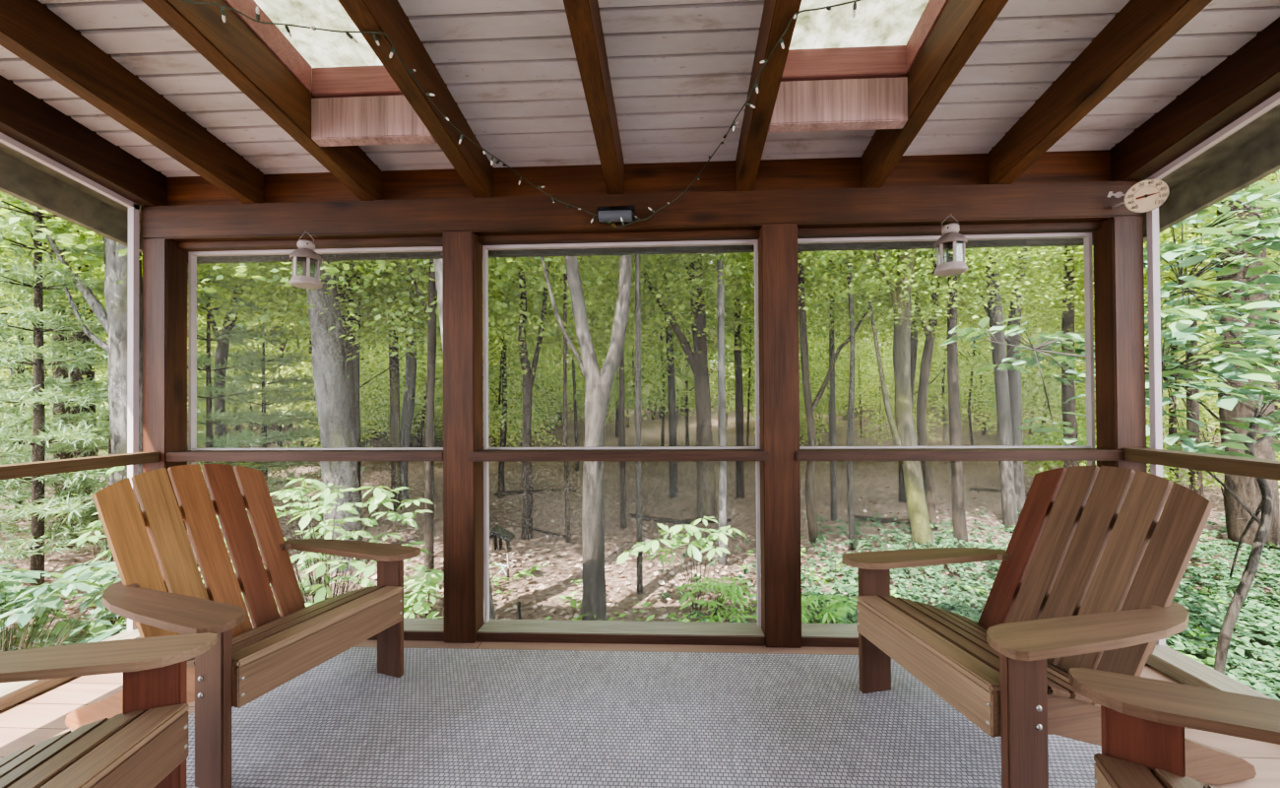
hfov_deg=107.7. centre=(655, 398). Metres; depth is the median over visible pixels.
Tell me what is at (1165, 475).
shrub
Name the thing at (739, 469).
tree
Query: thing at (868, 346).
shrub
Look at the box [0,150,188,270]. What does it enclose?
trim
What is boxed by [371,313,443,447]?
tree
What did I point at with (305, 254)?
hanging lantern
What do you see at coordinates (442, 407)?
shrub
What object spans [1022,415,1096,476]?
shrub
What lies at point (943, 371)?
tree
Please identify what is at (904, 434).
tree
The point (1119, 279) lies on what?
post
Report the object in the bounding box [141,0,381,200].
rafter
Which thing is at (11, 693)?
baseboard
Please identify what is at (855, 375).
shrub
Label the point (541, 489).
fallen log
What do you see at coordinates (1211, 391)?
shrub
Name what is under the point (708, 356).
shrub
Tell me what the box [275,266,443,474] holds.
tree
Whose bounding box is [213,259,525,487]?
tree
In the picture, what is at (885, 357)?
shrub
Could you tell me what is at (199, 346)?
tree
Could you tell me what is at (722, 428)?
young tree
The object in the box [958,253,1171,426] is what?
tree
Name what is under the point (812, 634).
trim
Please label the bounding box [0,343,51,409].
tree
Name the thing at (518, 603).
wooden stake
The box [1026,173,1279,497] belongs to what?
tree
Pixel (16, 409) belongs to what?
pine
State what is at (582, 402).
shrub
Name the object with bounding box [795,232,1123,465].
window
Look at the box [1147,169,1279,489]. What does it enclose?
tree
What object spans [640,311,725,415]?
tree
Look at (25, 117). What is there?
rafter
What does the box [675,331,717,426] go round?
tree
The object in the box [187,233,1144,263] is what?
trim
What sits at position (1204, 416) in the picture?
shrub
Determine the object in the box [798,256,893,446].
tree
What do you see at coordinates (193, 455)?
window
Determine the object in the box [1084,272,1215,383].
tree
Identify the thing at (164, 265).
post
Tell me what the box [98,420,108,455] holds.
shrub
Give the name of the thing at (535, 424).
shrub
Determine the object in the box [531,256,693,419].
tree
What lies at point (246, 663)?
chair
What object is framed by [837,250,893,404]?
tree
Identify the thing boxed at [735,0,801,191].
rafter
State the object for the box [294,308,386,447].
tree
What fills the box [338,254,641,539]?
tree
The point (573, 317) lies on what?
tree
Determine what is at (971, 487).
fallen log
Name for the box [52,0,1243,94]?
roof
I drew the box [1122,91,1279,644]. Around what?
window
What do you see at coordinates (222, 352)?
tree
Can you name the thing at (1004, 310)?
tree
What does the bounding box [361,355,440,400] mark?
shrub
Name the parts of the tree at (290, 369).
crown, crown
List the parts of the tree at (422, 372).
crown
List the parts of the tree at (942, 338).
crown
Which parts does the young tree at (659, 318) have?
crown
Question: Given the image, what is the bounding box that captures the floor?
[0,640,1279,787]
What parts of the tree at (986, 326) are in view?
crown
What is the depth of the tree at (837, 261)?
20.16 m
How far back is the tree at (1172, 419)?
11.47 m
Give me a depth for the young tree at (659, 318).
8.18 m
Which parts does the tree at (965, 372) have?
crown, crown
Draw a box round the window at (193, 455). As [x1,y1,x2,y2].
[166,246,443,562]
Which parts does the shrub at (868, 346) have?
crown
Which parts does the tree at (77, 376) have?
crown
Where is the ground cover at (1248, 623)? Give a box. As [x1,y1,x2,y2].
[657,509,1279,700]
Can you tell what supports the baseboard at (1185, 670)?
on the floor
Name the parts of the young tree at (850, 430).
crown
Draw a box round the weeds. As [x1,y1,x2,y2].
[90,525,1227,668]
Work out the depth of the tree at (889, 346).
18.71 m
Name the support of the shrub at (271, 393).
on the ground at (651, 428)
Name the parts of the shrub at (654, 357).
stem, crown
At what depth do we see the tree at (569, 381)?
21.59 m
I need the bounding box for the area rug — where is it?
[186,646,1101,787]
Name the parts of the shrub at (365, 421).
crown, crown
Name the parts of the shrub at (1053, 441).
crown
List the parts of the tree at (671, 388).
crown, crown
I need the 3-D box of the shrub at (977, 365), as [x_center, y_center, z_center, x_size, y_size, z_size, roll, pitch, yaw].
[16.340,-0.376,22.036,4.876,3.317,4.727,0,0,-9]
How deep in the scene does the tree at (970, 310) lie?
25.44 m
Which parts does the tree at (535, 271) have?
crown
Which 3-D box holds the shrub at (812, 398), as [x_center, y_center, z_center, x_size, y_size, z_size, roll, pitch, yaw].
[6.317,0.770,19.801,3.223,2.482,3.693,-1,-1,23]
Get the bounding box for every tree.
[0,191,307,339]
[0,192,505,582]
[0,196,107,457]
[0,196,310,521]
[0,197,305,546]
[0,205,103,399]
[0,207,106,350]
[0,244,216,414]
[0,253,96,409]
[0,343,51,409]
[10,232,220,419]
[71,248,694,574]
[82,241,403,529]
[99,271,311,414]
[187,261,508,511]
[187,284,300,447]
[196,257,538,574]
[196,263,312,447]
[196,275,318,467]
[197,314,292,383]
[200,258,441,443]
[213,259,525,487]
[221,285,372,447]
[230,338,308,367]
[239,276,400,465]
[244,259,501,502]
[248,335,314,446]
[269,254,715,542]
[271,266,438,495]
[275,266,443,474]
[282,326,418,401]
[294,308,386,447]
[311,78,692,623]
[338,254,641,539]
[368,256,555,416]
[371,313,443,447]
[371,333,441,377]
[401,261,575,498]
[416,257,568,447]
[420,306,532,447]
[426,274,547,401]
[482,254,736,527]
[490,254,759,498]
[490,270,575,439]
[493,256,563,447]
[495,281,594,470]
[512,258,605,423]
[513,317,575,361]
[525,250,976,594]
[530,252,759,518]
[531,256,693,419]
[538,263,687,461]
[540,249,913,567]
[540,255,632,620]
[542,274,647,402]
[542,305,607,400]
[550,256,676,401]
[574,267,686,405]
[577,262,656,437]
[584,252,830,498]
[599,327,652,427]
[602,262,717,446]
[609,250,932,543]
[625,303,745,446]
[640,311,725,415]
[641,319,689,418]
[661,250,964,520]
[675,254,747,414]
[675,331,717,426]
[689,272,894,403]
[704,245,1084,548]
[705,259,846,446]
[705,303,759,427]
[707,288,840,407]
[724,247,1073,550]
[744,260,841,397]
[798,249,1026,502]
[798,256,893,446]
[798,261,876,397]
[802,291,894,420]
[803,246,1084,532]
[804,245,1080,530]
[805,245,1093,547]
[806,311,894,437]
[807,255,944,431]
[818,255,988,429]
[823,259,985,369]
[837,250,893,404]
[862,251,1034,440]
[865,176,1279,468]
[870,226,1180,517]
[876,253,1010,446]
[885,310,985,387]
[886,325,986,380]
[891,283,1040,431]
[917,340,989,403]
[922,247,1163,413]
[929,344,993,414]
[932,247,1077,371]
[935,310,1040,408]
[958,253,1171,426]
[967,252,1094,438]
[1010,266,1147,443]
[1024,170,1279,553]
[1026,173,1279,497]
[1033,227,1279,489]
[1044,236,1215,424]
[1044,259,1205,394]
[1054,219,1279,331]
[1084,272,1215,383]
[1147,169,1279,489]
[1147,272,1279,436]
[1160,258,1218,400]
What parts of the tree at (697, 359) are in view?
crown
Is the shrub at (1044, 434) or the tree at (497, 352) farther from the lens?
the tree at (497, 352)
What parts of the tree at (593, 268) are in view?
crown, crown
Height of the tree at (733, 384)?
14.672 m
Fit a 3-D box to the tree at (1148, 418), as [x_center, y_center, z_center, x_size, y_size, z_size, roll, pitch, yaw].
[13.641,-3.761,13.912,4.388,11.976,4.850,-1,-1,35]
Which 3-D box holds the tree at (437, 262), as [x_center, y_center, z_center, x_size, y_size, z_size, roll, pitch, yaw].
[-2.993,-4.216,5.041,9.481,13.461,7.080,0,-1,-30]
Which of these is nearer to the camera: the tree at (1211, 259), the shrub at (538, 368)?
the tree at (1211, 259)
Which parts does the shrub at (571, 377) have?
crown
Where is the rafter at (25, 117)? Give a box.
[0,74,166,206]
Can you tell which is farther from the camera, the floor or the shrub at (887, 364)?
the shrub at (887, 364)
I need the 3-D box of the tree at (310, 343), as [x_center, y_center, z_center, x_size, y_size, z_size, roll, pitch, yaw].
[-11.961,-5.254,16.386,6.152,15.193,5.566,-1,0,19]
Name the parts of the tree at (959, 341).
crown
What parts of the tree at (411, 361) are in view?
crown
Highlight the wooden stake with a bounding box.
[516,601,520,619]
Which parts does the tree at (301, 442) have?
crown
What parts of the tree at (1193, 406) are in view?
crown, crown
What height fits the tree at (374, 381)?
13.475 m
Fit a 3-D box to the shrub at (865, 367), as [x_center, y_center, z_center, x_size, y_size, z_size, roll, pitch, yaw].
[12.993,-1.005,29.395,4.659,3.269,4.806,0,0,-18]
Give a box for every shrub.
[0,401,31,427]
[24,395,108,441]
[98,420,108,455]
[187,396,249,431]
[187,403,235,447]
[232,392,291,429]
[233,461,284,489]
[285,413,381,447]
[293,389,387,441]
[360,365,414,445]
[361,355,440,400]
[364,386,443,447]
[364,391,443,447]
[369,380,443,441]
[399,378,443,441]
[418,406,443,441]
[482,378,560,438]
[482,405,521,447]
[488,410,559,447]
[498,368,572,415]
[509,361,572,414]
[514,389,578,429]
[555,374,661,417]
[561,377,585,409]
[567,384,634,426]
[618,357,693,419]
[644,352,726,393]
[707,356,744,400]
[713,365,753,411]
[725,365,755,424]
[725,378,820,421]
[750,400,830,445]
[799,367,867,426]
[799,387,844,444]
[827,375,892,415]
[837,359,888,393]
[856,397,948,445]
[857,345,893,392]
[860,364,941,407]
[869,357,937,397]
[889,352,969,398]
[926,373,1040,435]
[945,365,1059,409]
[961,379,1082,439]
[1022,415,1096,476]
[1024,359,1094,418]
[1025,412,1150,465]
[1049,381,1095,425]
[1075,398,1179,433]
[1078,438,1221,487]
[1095,421,1184,449]
[1162,381,1219,446]
[1162,399,1219,442]
[1162,440,1279,497]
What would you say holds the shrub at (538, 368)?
on the ground at (651, 428)
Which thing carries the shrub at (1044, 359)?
on the ground at (651, 428)
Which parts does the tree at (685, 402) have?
crown, crown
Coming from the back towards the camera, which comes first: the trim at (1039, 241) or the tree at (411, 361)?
the tree at (411, 361)
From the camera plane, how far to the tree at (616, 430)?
21.46 m
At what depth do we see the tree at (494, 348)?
13.01 m
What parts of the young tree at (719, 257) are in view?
crown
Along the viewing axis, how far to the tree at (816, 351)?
20.36 m
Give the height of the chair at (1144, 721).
0.914 m
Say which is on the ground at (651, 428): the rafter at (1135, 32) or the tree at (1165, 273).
the tree at (1165, 273)
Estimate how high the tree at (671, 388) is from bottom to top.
13.335 m
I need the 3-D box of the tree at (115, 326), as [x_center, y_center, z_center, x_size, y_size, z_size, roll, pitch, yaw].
[-6.705,-4.074,6.177,10.747,13.306,8.165,0,0,5]
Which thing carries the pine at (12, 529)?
on the ground at (651, 428)
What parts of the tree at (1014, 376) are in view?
crown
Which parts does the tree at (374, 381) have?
crown, crown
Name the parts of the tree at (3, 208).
crown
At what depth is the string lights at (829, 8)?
1.53 m
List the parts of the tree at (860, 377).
crown, crown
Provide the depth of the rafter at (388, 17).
1.73 m
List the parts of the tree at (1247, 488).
crown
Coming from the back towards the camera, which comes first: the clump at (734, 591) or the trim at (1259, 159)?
the clump at (734, 591)
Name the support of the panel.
attached to the ceiling
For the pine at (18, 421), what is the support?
on the ground at (651, 428)
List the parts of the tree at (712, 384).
crown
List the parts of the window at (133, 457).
rail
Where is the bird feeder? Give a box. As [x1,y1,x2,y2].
[489,524,514,582]
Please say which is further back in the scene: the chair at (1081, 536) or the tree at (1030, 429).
the tree at (1030, 429)
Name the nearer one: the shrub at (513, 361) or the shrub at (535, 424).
the shrub at (535, 424)
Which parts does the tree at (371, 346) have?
crown, crown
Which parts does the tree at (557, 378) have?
crown, crown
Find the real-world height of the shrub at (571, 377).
2.901 m
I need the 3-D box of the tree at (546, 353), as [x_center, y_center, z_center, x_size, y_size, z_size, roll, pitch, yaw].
[-1.055,-3.519,16.944,6.824,11.988,4.337,0,0,-4]
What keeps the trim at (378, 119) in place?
attached to the ceiling
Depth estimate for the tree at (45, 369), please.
15.79 m
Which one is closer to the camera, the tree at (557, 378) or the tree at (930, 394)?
the tree at (930, 394)
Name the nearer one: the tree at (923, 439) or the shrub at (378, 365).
the tree at (923, 439)
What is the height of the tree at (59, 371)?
13.315 m
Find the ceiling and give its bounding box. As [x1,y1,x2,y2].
[0,0,1279,177]
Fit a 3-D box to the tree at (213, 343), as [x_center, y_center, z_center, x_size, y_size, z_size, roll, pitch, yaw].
[-14.050,-3.874,14.084,5.561,12.887,5.295,0,0,0]
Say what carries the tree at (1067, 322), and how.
on the ground at (651, 428)
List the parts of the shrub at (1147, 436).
crown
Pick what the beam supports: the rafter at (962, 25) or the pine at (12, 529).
the rafter at (962, 25)
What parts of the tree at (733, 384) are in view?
crown, crown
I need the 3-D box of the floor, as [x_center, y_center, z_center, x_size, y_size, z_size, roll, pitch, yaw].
[-0.256,1.247,0.012,5.170,0.140,4.822,0,0,2]
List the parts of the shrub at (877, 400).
crown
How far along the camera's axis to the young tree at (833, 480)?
9.46 m
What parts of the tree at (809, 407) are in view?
crown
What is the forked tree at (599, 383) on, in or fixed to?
on the ground at (651, 428)
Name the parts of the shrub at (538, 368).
crown, crown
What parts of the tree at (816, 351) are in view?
crown, crown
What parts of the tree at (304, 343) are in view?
crown, crown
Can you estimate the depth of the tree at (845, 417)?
25.29 m
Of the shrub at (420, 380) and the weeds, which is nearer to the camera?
the weeds
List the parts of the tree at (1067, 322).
crown, crown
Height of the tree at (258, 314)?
11.435 m
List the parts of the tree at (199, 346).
crown, crown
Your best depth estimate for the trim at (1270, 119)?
2.19 m
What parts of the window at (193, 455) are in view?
rail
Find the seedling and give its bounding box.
[403,572,443,618]
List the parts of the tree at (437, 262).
crown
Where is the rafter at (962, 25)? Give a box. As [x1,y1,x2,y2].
[861,0,1008,188]
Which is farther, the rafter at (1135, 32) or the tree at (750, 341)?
the tree at (750, 341)
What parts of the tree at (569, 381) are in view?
crown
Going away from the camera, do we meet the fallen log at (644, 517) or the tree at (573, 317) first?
the fallen log at (644, 517)
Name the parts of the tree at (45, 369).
crown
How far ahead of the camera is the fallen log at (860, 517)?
9.19 m
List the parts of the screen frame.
rail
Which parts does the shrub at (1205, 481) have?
crown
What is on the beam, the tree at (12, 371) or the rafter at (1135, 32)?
the rafter at (1135, 32)
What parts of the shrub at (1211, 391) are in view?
crown, stem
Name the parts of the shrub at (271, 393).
crown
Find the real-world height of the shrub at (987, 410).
2.807 m
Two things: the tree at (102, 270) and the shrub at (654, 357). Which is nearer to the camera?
the tree at (102, 270)
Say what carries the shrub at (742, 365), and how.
on the ground at (651, 428)
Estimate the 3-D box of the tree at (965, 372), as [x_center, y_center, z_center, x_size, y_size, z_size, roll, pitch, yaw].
[13.315,-5.994,20.126,6.472,15.753,6.798,-1,-1,28]
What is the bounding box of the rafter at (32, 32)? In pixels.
[0,0,263,203]
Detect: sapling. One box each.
[616,515,746,611]
[939,170,1279,674]
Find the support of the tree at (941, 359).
on the ground at (651, 428)
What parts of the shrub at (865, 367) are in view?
crown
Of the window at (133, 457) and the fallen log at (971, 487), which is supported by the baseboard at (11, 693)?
the window at (133, 457)
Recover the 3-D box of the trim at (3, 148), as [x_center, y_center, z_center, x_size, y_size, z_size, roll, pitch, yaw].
[-2.948,-1.456,0.838,0.460,0.838,4.400,0,0,2]
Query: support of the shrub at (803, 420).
on the ground at (651, 428)
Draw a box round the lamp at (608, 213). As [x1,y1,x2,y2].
[596,205,635,224]
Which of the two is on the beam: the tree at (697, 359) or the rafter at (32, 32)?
the rafter at (32, 32)
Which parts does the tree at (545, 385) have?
crown, crown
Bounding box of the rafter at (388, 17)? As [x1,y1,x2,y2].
[338,0,493,197]
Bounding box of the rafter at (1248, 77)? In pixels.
[1110,16,1279,181]
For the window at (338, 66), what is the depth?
1.83 m
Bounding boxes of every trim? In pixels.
[0,142,140,220]
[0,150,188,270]
[177,221,1102,253]
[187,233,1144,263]
[249,615,444,640]
[311,95,436,146]
[476,619,765,645]
[801,623,858,646]
[1141,125,1279,241]
[1159,103,1279,191]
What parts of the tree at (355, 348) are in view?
crown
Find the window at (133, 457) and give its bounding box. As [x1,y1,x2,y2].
[0,131,159,630]
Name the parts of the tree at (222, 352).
crown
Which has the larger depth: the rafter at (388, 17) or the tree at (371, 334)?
the tree at (371, 334)
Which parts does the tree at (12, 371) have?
crown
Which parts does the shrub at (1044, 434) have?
crown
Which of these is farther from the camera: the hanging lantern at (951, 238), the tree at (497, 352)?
the tree at (497, 352)
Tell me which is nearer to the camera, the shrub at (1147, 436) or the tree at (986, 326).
the shrub at (1147, 436)
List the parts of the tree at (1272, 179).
crown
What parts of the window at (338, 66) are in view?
pane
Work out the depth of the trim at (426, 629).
2.33 m
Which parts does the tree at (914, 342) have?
crown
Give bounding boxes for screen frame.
[468,239,768,626]
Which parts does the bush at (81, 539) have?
stem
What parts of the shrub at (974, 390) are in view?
crown, stem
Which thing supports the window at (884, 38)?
in the roof
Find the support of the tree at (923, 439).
on the ground at (651, 428)
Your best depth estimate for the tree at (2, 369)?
16.14 m
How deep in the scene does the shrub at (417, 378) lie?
20.35 m
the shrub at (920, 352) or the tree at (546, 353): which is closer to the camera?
the tree at (546, 353)
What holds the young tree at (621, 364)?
on the ground at (651, 428)
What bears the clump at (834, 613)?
on the ground at (651, 428)
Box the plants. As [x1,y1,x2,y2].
[0,443,1279,695]
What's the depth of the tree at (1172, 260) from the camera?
17.89 m
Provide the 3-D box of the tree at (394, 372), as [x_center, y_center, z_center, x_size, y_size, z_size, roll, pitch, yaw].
[-6.508,-4.095,10.349,7.147,13.205,7.202,0,0,-18]
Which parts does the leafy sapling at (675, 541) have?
stem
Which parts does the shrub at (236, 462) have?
crown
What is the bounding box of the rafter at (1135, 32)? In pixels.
[988,0,1212,184]
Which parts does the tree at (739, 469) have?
crown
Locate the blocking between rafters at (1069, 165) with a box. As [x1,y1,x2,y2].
[166,149,1110,205]
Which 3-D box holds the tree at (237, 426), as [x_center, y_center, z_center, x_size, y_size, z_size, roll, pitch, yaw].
[-14.508,-5.335,15.724,6.323,15.615,5.721,-1,-1,33]
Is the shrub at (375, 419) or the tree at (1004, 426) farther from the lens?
the shrub at (375, 419)
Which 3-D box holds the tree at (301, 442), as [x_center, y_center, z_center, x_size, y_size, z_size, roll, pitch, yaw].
[-13.634,-3.609,19.310,4.460,11.577,5.421,0,0,4]
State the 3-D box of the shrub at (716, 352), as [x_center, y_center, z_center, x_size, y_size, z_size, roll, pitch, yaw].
[1.839,-1.431,30.543,6.358,4.462,6.559,0,-1,-33]
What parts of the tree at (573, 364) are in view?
crown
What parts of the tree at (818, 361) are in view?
crown, crown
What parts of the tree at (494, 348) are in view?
crown, crown, crown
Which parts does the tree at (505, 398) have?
crown, crown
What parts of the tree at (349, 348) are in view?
crown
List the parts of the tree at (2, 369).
crown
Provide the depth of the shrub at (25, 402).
17.24 m
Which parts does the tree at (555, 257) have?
crown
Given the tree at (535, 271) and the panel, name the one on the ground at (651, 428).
the tree at (535, 271)
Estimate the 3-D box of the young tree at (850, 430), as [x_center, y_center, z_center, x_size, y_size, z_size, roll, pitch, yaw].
[2.380,-4.120,8.377,8.045,13.308,6.912,0,-1,-31]
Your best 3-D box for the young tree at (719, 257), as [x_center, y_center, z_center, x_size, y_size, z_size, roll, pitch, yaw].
[0.682,-4.110,6.732,6.594,13.332,7.601,0,0,-7]
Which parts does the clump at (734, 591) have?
stem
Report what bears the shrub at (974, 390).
on the ground at (651, 428)
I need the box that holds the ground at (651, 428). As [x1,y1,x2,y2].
[0,364,1279,700]
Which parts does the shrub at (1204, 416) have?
crown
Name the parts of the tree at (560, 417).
crown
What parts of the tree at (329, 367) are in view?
crown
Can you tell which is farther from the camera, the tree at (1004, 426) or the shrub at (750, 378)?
the shrub at (750, 378)
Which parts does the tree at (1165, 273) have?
crown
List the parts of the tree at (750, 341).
crown, crown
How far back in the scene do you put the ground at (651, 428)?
10.20 m
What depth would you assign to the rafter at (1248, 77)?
1.85 m
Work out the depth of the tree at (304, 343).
16.65 m
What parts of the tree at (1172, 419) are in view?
crown, crown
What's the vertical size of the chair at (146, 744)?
0.914 m
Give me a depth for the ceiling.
1.85 m
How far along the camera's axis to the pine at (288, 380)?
9.51 m
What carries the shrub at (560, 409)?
on the ground at (651, 428)
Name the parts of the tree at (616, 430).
crown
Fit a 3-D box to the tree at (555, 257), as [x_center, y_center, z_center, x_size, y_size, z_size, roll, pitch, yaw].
[-2.612,-5.587,19.896,7.461,15.935,6.139,0,-1,-21]
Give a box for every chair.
[0,632,217,787]
[64,463,420,787]
[841,465,1256,787]
[1069,667,1279,787]
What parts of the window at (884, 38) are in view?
pane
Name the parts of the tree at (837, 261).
crown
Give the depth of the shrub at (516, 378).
22.20 m
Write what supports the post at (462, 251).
on the floor
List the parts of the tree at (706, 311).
crown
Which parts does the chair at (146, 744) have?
arm, leg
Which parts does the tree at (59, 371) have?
crown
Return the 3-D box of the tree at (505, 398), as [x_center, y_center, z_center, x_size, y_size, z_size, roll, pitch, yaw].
[-4.456,-4.628,12.869,6.058,14.962,5.482,-1,-1,31]
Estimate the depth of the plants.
7.34 m
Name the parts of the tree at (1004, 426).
crown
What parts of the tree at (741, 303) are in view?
crown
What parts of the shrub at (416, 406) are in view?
crown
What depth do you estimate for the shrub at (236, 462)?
10.50 m
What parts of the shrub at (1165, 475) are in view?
crown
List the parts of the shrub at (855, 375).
crown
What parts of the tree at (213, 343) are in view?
crown, crown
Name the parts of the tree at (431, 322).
crown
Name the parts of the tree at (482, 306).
crown, crown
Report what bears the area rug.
on the floor
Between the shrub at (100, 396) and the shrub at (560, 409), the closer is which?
the shrub at (100, 396)
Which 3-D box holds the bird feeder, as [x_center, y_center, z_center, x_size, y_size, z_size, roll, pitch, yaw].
[-2.036,2.151,6.206,0.287,0.897,0.200,0,0,2]
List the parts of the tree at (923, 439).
crown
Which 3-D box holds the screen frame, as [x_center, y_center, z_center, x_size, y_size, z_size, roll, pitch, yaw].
[-0.185,0.173,2.333,1.455,1.944,0.158,0,0,2]
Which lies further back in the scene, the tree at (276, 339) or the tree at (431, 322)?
the tree at (276, 339)
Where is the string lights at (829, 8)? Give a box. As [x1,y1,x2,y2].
[178,0,861,227]
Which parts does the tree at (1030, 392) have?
crown, crown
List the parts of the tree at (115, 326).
crown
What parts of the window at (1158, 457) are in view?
rail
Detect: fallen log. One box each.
[494,488,575,496]
[532,526,566,537]
[629,512,730,523]
[853,514,909,523]
[969,486,1027,495]
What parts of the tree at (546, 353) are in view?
crown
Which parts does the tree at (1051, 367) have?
crown, crown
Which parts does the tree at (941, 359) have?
crown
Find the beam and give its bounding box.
[140,180,1142,242]
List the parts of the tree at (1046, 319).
crown, crown, crown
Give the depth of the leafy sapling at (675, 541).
5.25 m
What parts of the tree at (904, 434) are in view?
crown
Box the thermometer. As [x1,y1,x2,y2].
[1107,178,1169,212]
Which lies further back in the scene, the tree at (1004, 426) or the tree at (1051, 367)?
the tree at (1051, 367)
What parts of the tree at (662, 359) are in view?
crown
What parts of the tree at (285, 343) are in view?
crown, crown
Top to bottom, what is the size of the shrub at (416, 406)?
2.550 m
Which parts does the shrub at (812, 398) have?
crown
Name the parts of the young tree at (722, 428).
crown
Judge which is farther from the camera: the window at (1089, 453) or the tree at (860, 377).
the tree at (860, 377)
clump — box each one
[674,576,757,622]
[801,591,857,623]
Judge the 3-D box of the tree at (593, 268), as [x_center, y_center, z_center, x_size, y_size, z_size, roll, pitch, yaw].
[-1.008,-4.619,18.372,5.765,14.032,6.055,-1,-1,31]
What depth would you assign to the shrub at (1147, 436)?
12.62 m
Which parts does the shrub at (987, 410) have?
crown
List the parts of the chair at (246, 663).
rail, arm, leg, arm, leg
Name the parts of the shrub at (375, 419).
crown, crown, stem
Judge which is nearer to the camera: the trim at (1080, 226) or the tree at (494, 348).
the trim at (1080, 226)
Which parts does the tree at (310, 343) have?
crown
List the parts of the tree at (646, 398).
crown, crown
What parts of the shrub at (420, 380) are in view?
crown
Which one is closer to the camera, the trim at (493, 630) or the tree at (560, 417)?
the trim at (493, 630)
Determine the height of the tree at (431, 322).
13.276 m
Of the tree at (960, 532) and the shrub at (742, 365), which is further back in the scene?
the shrub at (742, 365)
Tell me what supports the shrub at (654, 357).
on the ground at (651, 428)
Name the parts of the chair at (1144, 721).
leg, arm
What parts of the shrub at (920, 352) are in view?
crown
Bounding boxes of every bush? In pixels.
[0,559,127,651]
[67,465,202,633]
[198,477,443,618]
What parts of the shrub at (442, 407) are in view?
crown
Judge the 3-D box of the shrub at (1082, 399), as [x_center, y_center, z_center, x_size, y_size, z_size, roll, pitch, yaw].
[15.746,0.786,16.147,2.798,2.154,3.206,-1,-1,24]
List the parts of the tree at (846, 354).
crown, crown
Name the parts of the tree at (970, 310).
crown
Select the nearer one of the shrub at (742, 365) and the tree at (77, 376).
the tree at (77, 376)
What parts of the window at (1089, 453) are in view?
rail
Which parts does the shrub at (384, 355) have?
crown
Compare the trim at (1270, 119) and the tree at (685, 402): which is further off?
the tree at (685, 402)
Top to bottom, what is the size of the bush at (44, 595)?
1.279 m
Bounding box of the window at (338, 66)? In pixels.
[223,0,403,98]
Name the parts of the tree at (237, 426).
crown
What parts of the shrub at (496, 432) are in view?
crown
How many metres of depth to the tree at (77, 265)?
6.43 m
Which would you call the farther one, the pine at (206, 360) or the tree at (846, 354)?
the tree at (846, 354)
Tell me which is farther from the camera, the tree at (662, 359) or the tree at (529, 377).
the tree at (662, 359)
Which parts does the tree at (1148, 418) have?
crown, crown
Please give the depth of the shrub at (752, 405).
23.25 m
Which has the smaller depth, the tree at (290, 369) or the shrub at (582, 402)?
the tree at (290, 369)
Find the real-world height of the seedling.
0.766 m
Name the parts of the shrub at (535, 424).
crown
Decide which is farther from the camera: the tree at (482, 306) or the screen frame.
the tree at (482, 306)
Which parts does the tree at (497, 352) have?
crown, crown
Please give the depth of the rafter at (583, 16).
1.69 m
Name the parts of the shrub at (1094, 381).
crown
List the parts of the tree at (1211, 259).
crown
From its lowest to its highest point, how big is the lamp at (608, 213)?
0.076 m
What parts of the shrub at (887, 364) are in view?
crown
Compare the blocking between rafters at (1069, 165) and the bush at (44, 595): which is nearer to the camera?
the blocking between rafters at (1069, 165)
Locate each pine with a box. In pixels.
[0,192,208,601]
[0,193,110,533]
[0,195,109,514]
[0,235,87,501]
[0,382,241,563]
[28,264,320,513]
[187,296,370,488]
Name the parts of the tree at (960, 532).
crown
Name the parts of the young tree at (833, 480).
crown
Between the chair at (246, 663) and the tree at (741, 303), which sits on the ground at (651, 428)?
the tree at (741, 303)
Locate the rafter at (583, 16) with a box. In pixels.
[563,0,624,193]
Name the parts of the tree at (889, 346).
crown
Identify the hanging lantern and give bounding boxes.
[288,232,322,289]
[933,215,967,275]
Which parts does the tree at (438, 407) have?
crown, crown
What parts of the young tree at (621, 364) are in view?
crown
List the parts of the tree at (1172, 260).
crown, crown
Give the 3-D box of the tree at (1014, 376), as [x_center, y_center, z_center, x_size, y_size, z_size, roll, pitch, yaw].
[7.011,-4.184,10.166,8.396,13.176,7.839,-1,-1,33]
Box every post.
[141,238,187,591]
[442,231,483,642]
[758,224,801,647]
[1092,216,1148,607]
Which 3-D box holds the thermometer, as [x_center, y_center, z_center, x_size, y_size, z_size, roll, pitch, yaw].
[2.144,-0.891,2.083,0.077,0.135,0.190,0,-1,-28]
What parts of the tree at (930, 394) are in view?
crown, crown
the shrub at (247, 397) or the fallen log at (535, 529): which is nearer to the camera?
the fallen log at (535, 529)
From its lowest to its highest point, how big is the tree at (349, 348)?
13.286 m
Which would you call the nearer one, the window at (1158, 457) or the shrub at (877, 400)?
the window at (1158, 457)
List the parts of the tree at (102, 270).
crown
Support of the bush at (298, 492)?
on the ground at (651, 428)
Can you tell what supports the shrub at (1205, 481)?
on the ground at (651, 428)
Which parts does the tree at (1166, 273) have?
crown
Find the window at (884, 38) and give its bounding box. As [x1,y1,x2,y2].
[780,0,948,81]
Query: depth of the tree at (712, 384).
19.78 m
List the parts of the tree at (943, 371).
crown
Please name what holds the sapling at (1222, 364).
on the ground at (651, 428)
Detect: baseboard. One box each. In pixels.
[0,628,140,710]
[1146,643,1273,699]
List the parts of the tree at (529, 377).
crown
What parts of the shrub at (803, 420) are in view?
crown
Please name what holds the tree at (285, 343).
on the ground at (651, 428)
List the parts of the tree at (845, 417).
crown, crown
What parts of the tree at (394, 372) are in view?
crown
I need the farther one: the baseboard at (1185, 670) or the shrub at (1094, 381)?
the shrub at (1094, 381)

